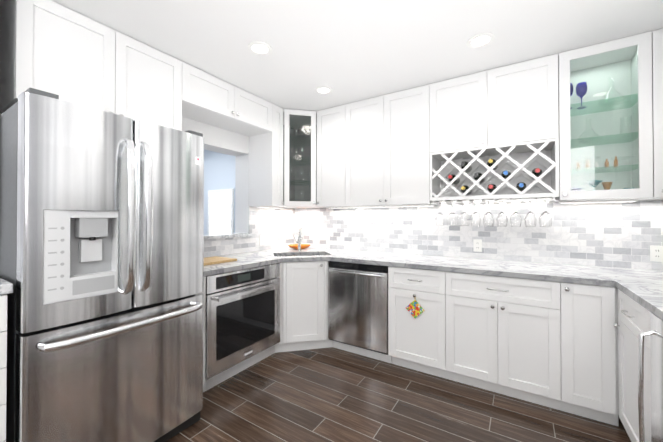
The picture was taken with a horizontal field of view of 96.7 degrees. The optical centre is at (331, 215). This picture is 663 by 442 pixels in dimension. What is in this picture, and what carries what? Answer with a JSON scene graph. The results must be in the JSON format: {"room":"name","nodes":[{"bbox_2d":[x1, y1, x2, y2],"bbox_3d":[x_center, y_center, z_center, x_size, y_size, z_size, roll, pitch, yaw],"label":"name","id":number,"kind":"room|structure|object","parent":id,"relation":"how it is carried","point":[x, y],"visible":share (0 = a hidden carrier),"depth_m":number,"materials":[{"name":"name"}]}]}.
{"room":"kitchen","nodes":[
{"label":"kitchen","id":0,"kind":"room"},
{"bbox_2d":[0,111,662,270],"bbox_3d":[-1.859,0.051,1.449,7.360,2.500,6.050,0,-1,32],"label":"wall","id":1,"kind":"structure","parent":0,"point":[226,159],"depth_m":3.32,"materials":[{"name":"white paint"}]},
{"bbox_2d":[0,0,183,130],"bbox_3d":[-1.531,-0.896,1.980,0.348,0.594,0.884,0,-1,32],"label":"upper cabinet","id":2,"kind":"object","parent":1,"relation":"attached to","point":[63,52],"depth_m":1.75,"materials":[{"name":"white wood"}]},
{"bbox_2d":[208,188,233,233],"bbox_3d":[-1.785,0.005,4.721,0.630,0.850,0.039,0,-1,32],"label":"window","id":3,"kind":"structure","parent":1,"relation":"in","point":[220,210],"depth_m":4.69,"materials":[{"name":"white glass"}]},
{"bbox_2d":[204,233,251,238],"bbox_3d":[-1.296,0.208,2.868,0.285,0.031,1.109,0,-1,32],"label":"sill","id":4,"kind":"structure","parent":1,"relation":"attached to","point":[220,235],"depth_m":3.04,"materials":[{"name":"stone"}]},
{"bbox_2d":[180,61,275,139],"bbox_3d":[-1.030,-1.034,2.768,0.348,0.304,0.981,0,-1,32],"label":"upper cabinet","id":5,"kind":"object","parent":1,"relation":"attached to","point":[208,99],"depth_m":2.63,"materials":[{"name":"white wood"}]},
{"bbox_2d":[204,207,295,257],"bbox_3d":[-1.008,0.149,3.112,0.006,0.502,1.860,0,-1,32],"label":"backsplash","id":6,"kind":"structure","parent":1,"relation":"attached to","point":[277,225],"depth_m":3.43,"materials":[{"name":"tile"}]},
{"bbox_2d":[275,109,328,207],"bbox_3d":[-0.398,-0.640,3.511,0.613,1.079,0.608,0,-1,32],"label":"upper cabinet","id":7,"kind":"object","parent":1,"relation":"attached to","point":[295,120],"visible":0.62,"depth_m":3.46,"materials":[{"name":"white wood"}]},
{"bbox_2d":[289,126,304,198],"bbox_3d":[-0.423,-0.602,3.617,0.208,0.966,0.208,0,-1,32],"label":"glassware","id":8,"kind":"object","parent":7,"relation":"in","point":[296,163],"depth_m":3.60,"materials":[{"name":"clear glass"}]},
{"bbox_2d":[317,103,352,207],"bbox_3d":[0.109,-0.641,3.342,0.432,1.079,0.348,0,-1,32],"label":"upper cabinet","id":9,"kind":"object","parent":1,"relation":"attached to","point":[334,124],"depth_m":3.19,"materials":[{"name":"white wood"}]},
{"bbox_2d":[353,82,436,207],"bbox_3d":[0.605,-0.644,3.026,0.996,1.079,0.348,0,-1,32],"label":"upper cabinet","id":10,"kind":"object","parent":1,"relation":"attached to","point":[374,152],"depth_m":2.83,"materials":[{"name":"white wood"}]},
{"bbox_2d":[296,200,662,269],"bbox_3d":[1.048,0.147,2.942,3.658,0.502,0.005,0,-1,32],"label":"backsplash","id":11,"kind":"structure","parent":1,"relation":"attached to","point":[620,234],"depth_m":2.61,"materials":[{"name":"tile"}]},
{"bbox_2d":[473,239,481,251],"bbox_3d":[1.357,0.277,2.736,0.070,0.114,0.008,0,-1,32],"label":"electrical outlet","id":12,"kind":"object","parent":11,"relation":"attached to","point":[477,245],"visible":1,"depth_m":2.73,"materials":[{"name":"white plastic"}]},
{"bbox_2d":[650,245,662,261],"bbox_3d":[2.335,0.272,2.113,0.070,0.114,0.008,0,-1,32],"label":"electrical outlet","id":13,"kind":"object","parent":11,"relation":"attached to","point":[656,253],"visible":1,"depth_m":2.11,"materials":[{"name":"white plastic"}]},
{"bbox_2d":[437,53,560,151],"bbox_3d":[1.362,-0.876,2.546,0.924,0.624,0.348,0,-1,32],"label":"upper cabinet","id":14,"kind":"object","parent":1,"relation":"attached to","point":[518,102],"depth_m":2.36,"materials":[{"name":"white wood"}]},
{"bbox_2d":[430,138,558,204],"bbox_3d":[1.362,-0.334,2.541,0.922,0.459,0.347,0,-1,32],"label":"wine rack","id":15,"kind":"object","parent":14,"relation":"attached to","point":[520,161],"visible":0.98,"depth_m":2.50,"materials":[{"name":"white wood"}]},
{"bbox_2d":[448,174,459,183],"bbox_3d":[1.117,-0.340,2.706,0.073,0.073,0.304,0,-1,32],"label":"wine bottle","id":16,"kind":"object","parent":15,"relation":"in","point":[450,177],"depth_m":2.66,"materials":[{"name":"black glass"}]},
{"bbox_2d":[457,183,471,194],"bbox_3d":[1.206,-0.235,2.649,0.073,0.073,0.304,0,-1,32],"label":"wine bottle","id":17,"kind":"object","parent":15,"relation":"in","point":[464,187],"depth_m":2.59,"materials":[{"name":"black glass"}]},
{"bbox_2d":[461,162,471,171],"bbox_3d":[1.206,-0.445,2.651,0.073,0.073,0.304,0,-1,32],"label":"wine bottle","id":18,"kind":"object","parent":15,"relation":"in","point":[463,164],"depth_m":2.60,"materials":[{"name":"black glass"}]},
{"bbox_2d":[470,169,484,182],"bbox_3d":[1.294,-0.341,2.593,0.073,0.073,0.304,0,-1,32],"label":"wine bottle","id":19,"kind":"object","parent":15,"relation":"in","point":[477,175],"depth_m":2.53,"materials":[{"name":"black glass"}]},
{"bbox_2d":[487,184,496,192],"bbox_3d":[1.383,-0.236,2.536,0.073,0.073,0.304,0,-1,32],"label":"wine bottle","id":20,"kind":"object","parent":15,"relation":"in","point":[490,187],"depth_m":2.47,"materials":[{"name":"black glass"}]},
{"bbox_2d":[487,159,497,169],"bbox_3d":[1.383,-0.446,2.538,0.073,0.073,0.304,0,-1,32],"label":"wine bottle","id":21,"kind":"object","parent":15,"relation":"in","point":[490,162],"depth_m":2.48,"materials":[{"name":"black glass"}]},
{"bbox_2d":[436,200,551,226],"bbox_3d":[1.323,-0.014,2.476,0.845,0.205,0.176,0,-1,32],"label":"glasses","id":22,"kind":"object","parent":15,"relation":"hanging from","point":[545,218],"visible":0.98,"depth_m":2.40,"materials":[{"name":"clear glass"}]},
{"bbox_2d":[501,170,510,179],"bbox_3d":[1.471,-0.342,2.481,0.073,0.073,0.304,0,-1,32],"label":"wine bottle","id":23,"kind":"object","parent":15,"relation":"in","point":[506,173],"depth_m":2.41,"materials":[{"name":"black glass"}]},
{"bbox_2d":[516,182,525,191],"bbox_3d":[1.560,-0.237,2.423,0.073,0.073,0.304,0,-1,32],"label":"wine bottle","id":24,"kind":"object","parent":15,"relation":"in","point":[521,186],"depth_m":2.36,"materials":[{"name":"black glass"}]},
{"bbox_2d":[531,168,541,178],"bbox_3d":[1.648,-0.343,2.368,0.073,0.073,0.304,0,-1,32],"label":"wine bottle","id":25,"kind":"object","parent":15,"relation":"in","point":[537,172],"depth_m":2.30,"materials":[{"name":"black glass"}]},
{"bbox_2d":[555,32,652,203],"bbox_3d":[1.948,-0.641,2.156,0.477,1.084,0.374,0,-1,32],"label":"upper cabinet","id":26,"kind":"object","parent":1,"relation":"attached to","point":[625,65],"visible":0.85,"depth_m":2.14,"materials":[{"name":"white wood"}]},
{"bbox_2d":[570,83,576,107],"bbox_3d":[1.791,-0.900,2.233,0.067,0.185,0.067,0,-1,21],"label":"goblet","id":27,"kind":"object","parent":26,"relation":"in","point":[571,88],"depth_m":2.20,"materials":[{"name":"blue glass"}]},
{"bbox_2d":[577,82,586,108],"bbox_3d":[1.878,-0.900,2.213,0.067,0.185,0.067,0,-1,21],"label":"goblet","id":28,"kind":"object","parent":26,"relation":"in","point":[583,88],"depth_m":2.19,"materials":[{"name":"blue glass"}]},
{"bbox_2d":[571,117,633,190],"bbox_3d":[1.974,-0.428,2.186,0.387,0.592,0.225,0,-1,32],"label":"display","id":29,"kind":"object","parent":26,"relation":"in","point":[594,184],"depth_m":2.14,"materials":[{"name":"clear glass"}]},
{"bbox_2d":[598,77,625,106],"bbox_3d":[2.025,-0.904,2.132,0.148,0.190,0.148,0,-1,23],"label":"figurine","id":30,"kind":"object","parent":26,"relation":"in","point":[609,77],"depth_m":2.13,"materials":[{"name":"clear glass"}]},
{"bbox_2d":[0,0,662,110],"bbox_3d":[-1.859,-1.249,1.460,7.360,0.100,6.050,0,-1,32],"label":"ceiling","id":31,"kind":"structure","parent":0,"point":[349,51],"depth_m":1.94,"materials":[{"name":"white paint"}]},
{"bbox_2d":[248,41,271,55],"bbox_3d":[-0.509,-1.188,2.100,0.170,0.008,0.170,0,-1,32],"label":"recessed light","id":32,"kind":"object","parent":31,"relation":"in","point":[259,48],"visible":1,"depth_m":2.10,"materials":[{"name":"white plastic"}]},
{"bbox_2d":[315,86,332,93],"bbox_3d":[-0.074,-1.182,2.783,0.170,0.008,0.170,0,-1,32],"label":"recessed light","id":33,"kind":"object","parent":31,"relation":"in","point":[323,90],"visible":1,"depth_m":2.78,"materials":[{"name":"white plastic"}]},
{"bbox_2d":[467,33,494,48],"bbox_3d":[1.014,-1.189,2.007,0.170,0.008,0.170,0,-1,32],"label":"recessed light","id":34,"kind":"object","parent":31,"relation":"in","point":[484,39],"visible":1,"depth_m":2.00,"materials":[{"name":"white plastic"}]},
{"bbox_2d":[165,347,630,441],"bbox_3d":[-1.859,1.351,1.437,7.360,0.100,6.050,0,-1,32],"label":"floor","id":35,"kind":"structure","parent":0,"point":[331,394],"depth_m":1.98,"materials":[{"name":"brown wood"}]},
{"bbox_2d":[0,294,6,441],"bbox_3d":[-1.647,0.804,0.924,0.370,0.985,0.805,0,-1,32],"label":"drawers","id":36,"kind":"object","parent":35,"relation":"on","point":[3,346],"visible":0.94,"depth_m":1.17,"materials":[{"name":"white wood"}]},
{"bbox_2d":[0,278,12,294],"bbox_3d":[-1.658,0.291,0.932,0.348,0.040,0.838,0,-1,32],"label":"countertop","id":37,"kind":"structure","parent":36,"relation":"on","point":[6,287],"depth_m":1.18,"materials":[{"name":"stone"}]},
{"bbox_2d":[0,88,203,441],"bbox_3d":[-1.328,0.392,1.718,0.923,1.822,0.814,0,-1,32],"label":"fridge","id":38,"kind":"object","parent":35,"relation":"on","point":[102,241],"visible":1,"depth_m":1.39,"materials":[{"name":"grey metal"}]},
{"bbox_2d":[201,263,281,391],"bbox_3d":[-0.987,0.873,2.549,0.638,0.875,0.943,0,-1,32],"label":"base cabinet","id":39,"kind":"object","parent":35,"relation":"on","point":[213,381],"visible":0.12,"depth_m":2.37,"materials":[{"name":"white"}]},
{"bbox_2d":[205,263,279,378],"bbox_3d":[-0.915,0.804,2.566,0.665,0.729,0.760,0,-1,32],"label":"oven","id":40,"kind":"object","parent":39,"relation":"in","point":[243,315],"visible":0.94,"depth_m":2.34,"materials":[{"name":"silver metal"}]},
{"bbox_2d":[204,253,283,276],"bbox_3d":[-0.902,0.416,2.666,0.660,0.040,1.224,0,-1,32],"label":"countertop","id":41,"kind":"structure","parent":39,"relation":"on","point":[243,261],"depth_m":2.49,"materials":[{"name":"stone"}]},
{"bbox_2d":[204,256,236,265],"bbox_3d":[-1.055,0.385,2.504,0.300,0.020,0.380,0,-1,32],"label":"cutting board","id":42,"kind":"object","parent":41,"relation":"on","point":[212,260],"visible":0.54,"depth_m":2.52,"materials":[{"name":"brown wood"}]},
{"bbox_2d":[275,261,332,352],"bbox_3d":[-0.348,0.880,3.264,0.948,0.875,0.948,0,-1,32],"label":"base cabinet","id":43,"kind":"object","parent":35,"relation":"on","point":[305,305],"visible":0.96,"depth_m":2.83,"materials":[{"name":"white wood"}]},
{"bbox_2d":[385,266,456,381],"bbox_3d":[0.883,0.874,2.664,0.533,0.876,0.638,0,-1,32],"label":"base cabinet","id":44,"kind":"object","parent":35,"relation":"on","point":[427,342],"depth_m":2.38,"materials":[{"name":"white wood"}]},
{"bbox_2d":[328,261,388,354],"bbox_3d":[0.372,0.825,2.936,0.604,0.765,0.673,0,-1,32],"label":"dishwasher","id":45,"kind":"object","parent":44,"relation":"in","point":[357,305],"visible":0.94,"depth_m":2.68,"materials":[{"name":"silver metal"}]},
{"bbox_2d":[406,297,424,317],"bbox_3d":[0.681,0.741,2.407,0.156,0.200,0.008,0,-1,32],"label":"pot holder","id":46,"kind":"object","parent":44,"relation":"hanging from","point":[414,308],"visible":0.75,"depth_m":2.40,"materials":[{"name":"multicoloured fabric"}]},
{"bbox_2d":[457,273,576,414],"bbox_3d":[1.354,0.872,2.364,0.837,0.876,0.638,0,-1,32],"label":"base cabinet","id":47,"kind":"object","parent":35,"relation":"on","point":[552,344],"depth_m":2.04,"materials":[{"name":"white wood"}]},
{"bbox_2d":[577,284,618,425],"bbox_3d":[1.749,0.869,2.112,0.352,0.876,0.638,0,-1,32],"label":"base cabinet","id":48,"kind":"object","parent":35,"relation":"on","point":[597,306],"depth_m":1.82,"materials":[{"name":"white wood"}]},
{"bbox_2d":[613,289,650,441],"bbox_3d":[1.840,0.863,1.371,0.638,0.876,0.556,0,-1,32],"label":"base cabinet","id":49,"kind":"object","parent":35,"relation":"on","point":[633,320],"visible":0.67,"depth_m":1.45,"materials":[{"name":"white wood"}]},
{"bbox_2d":[244,247,662,295],"bbox_3d":[0.789,0.415,2.532,3.657,0.040,0.969,0,-1,32],"label":"countertop","id":50,"kind":"structure","parent":49,"relation":"on","point":[566,273],"depth_m":2.33,"materials":[{"name":"stone"}]},
{"bbox_2d":[293,226,302,250],"bbox_3d":[-0.357,0.258,3.266,0.202,0.287,0.175,0,-1,32],"label":"faucet","id":51,"kind":"object","parent":50,"relation":"on","point":[300,237],"visible":1,"depth_m":3.32,"materials":[{"name":"silver metal"}]},
{"bbox_2d":[288,244,309,248],"bbox_3d":[-0.391,0.381,3.593,0.280,0.048,0.280,0,-1,32],"label":"bowl","id":52,"kind":"object","parent":50,"relation":"on","point":[295,246],"visible":0.81,"depth_m":3.54,"materials":[{"name":"orange"}]},
{"bbox_2d":[616,279,662,320],"bbox_3d":[1.345,0.398,0.609,0.652,0.040,2.280,0,-1,32],"label":"countertop","id":53,"kind":"structure","parent":49,"relation":"on","point":[643,288],"depth_m":1.48,"materials":[{"name":"stone"}]},
{"bbox_2d":[638,312,662,441],"bbox_3d":[1.512,0.806,0.908,0.691,0.766,0.570,0,-1,32],"label":"beverage cooler","id":54,"kind":"object","parent":49,"relation":"in","point":[655,332],"visible":0.98,"depth_m":1.27,"materials":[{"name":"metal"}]}
]}

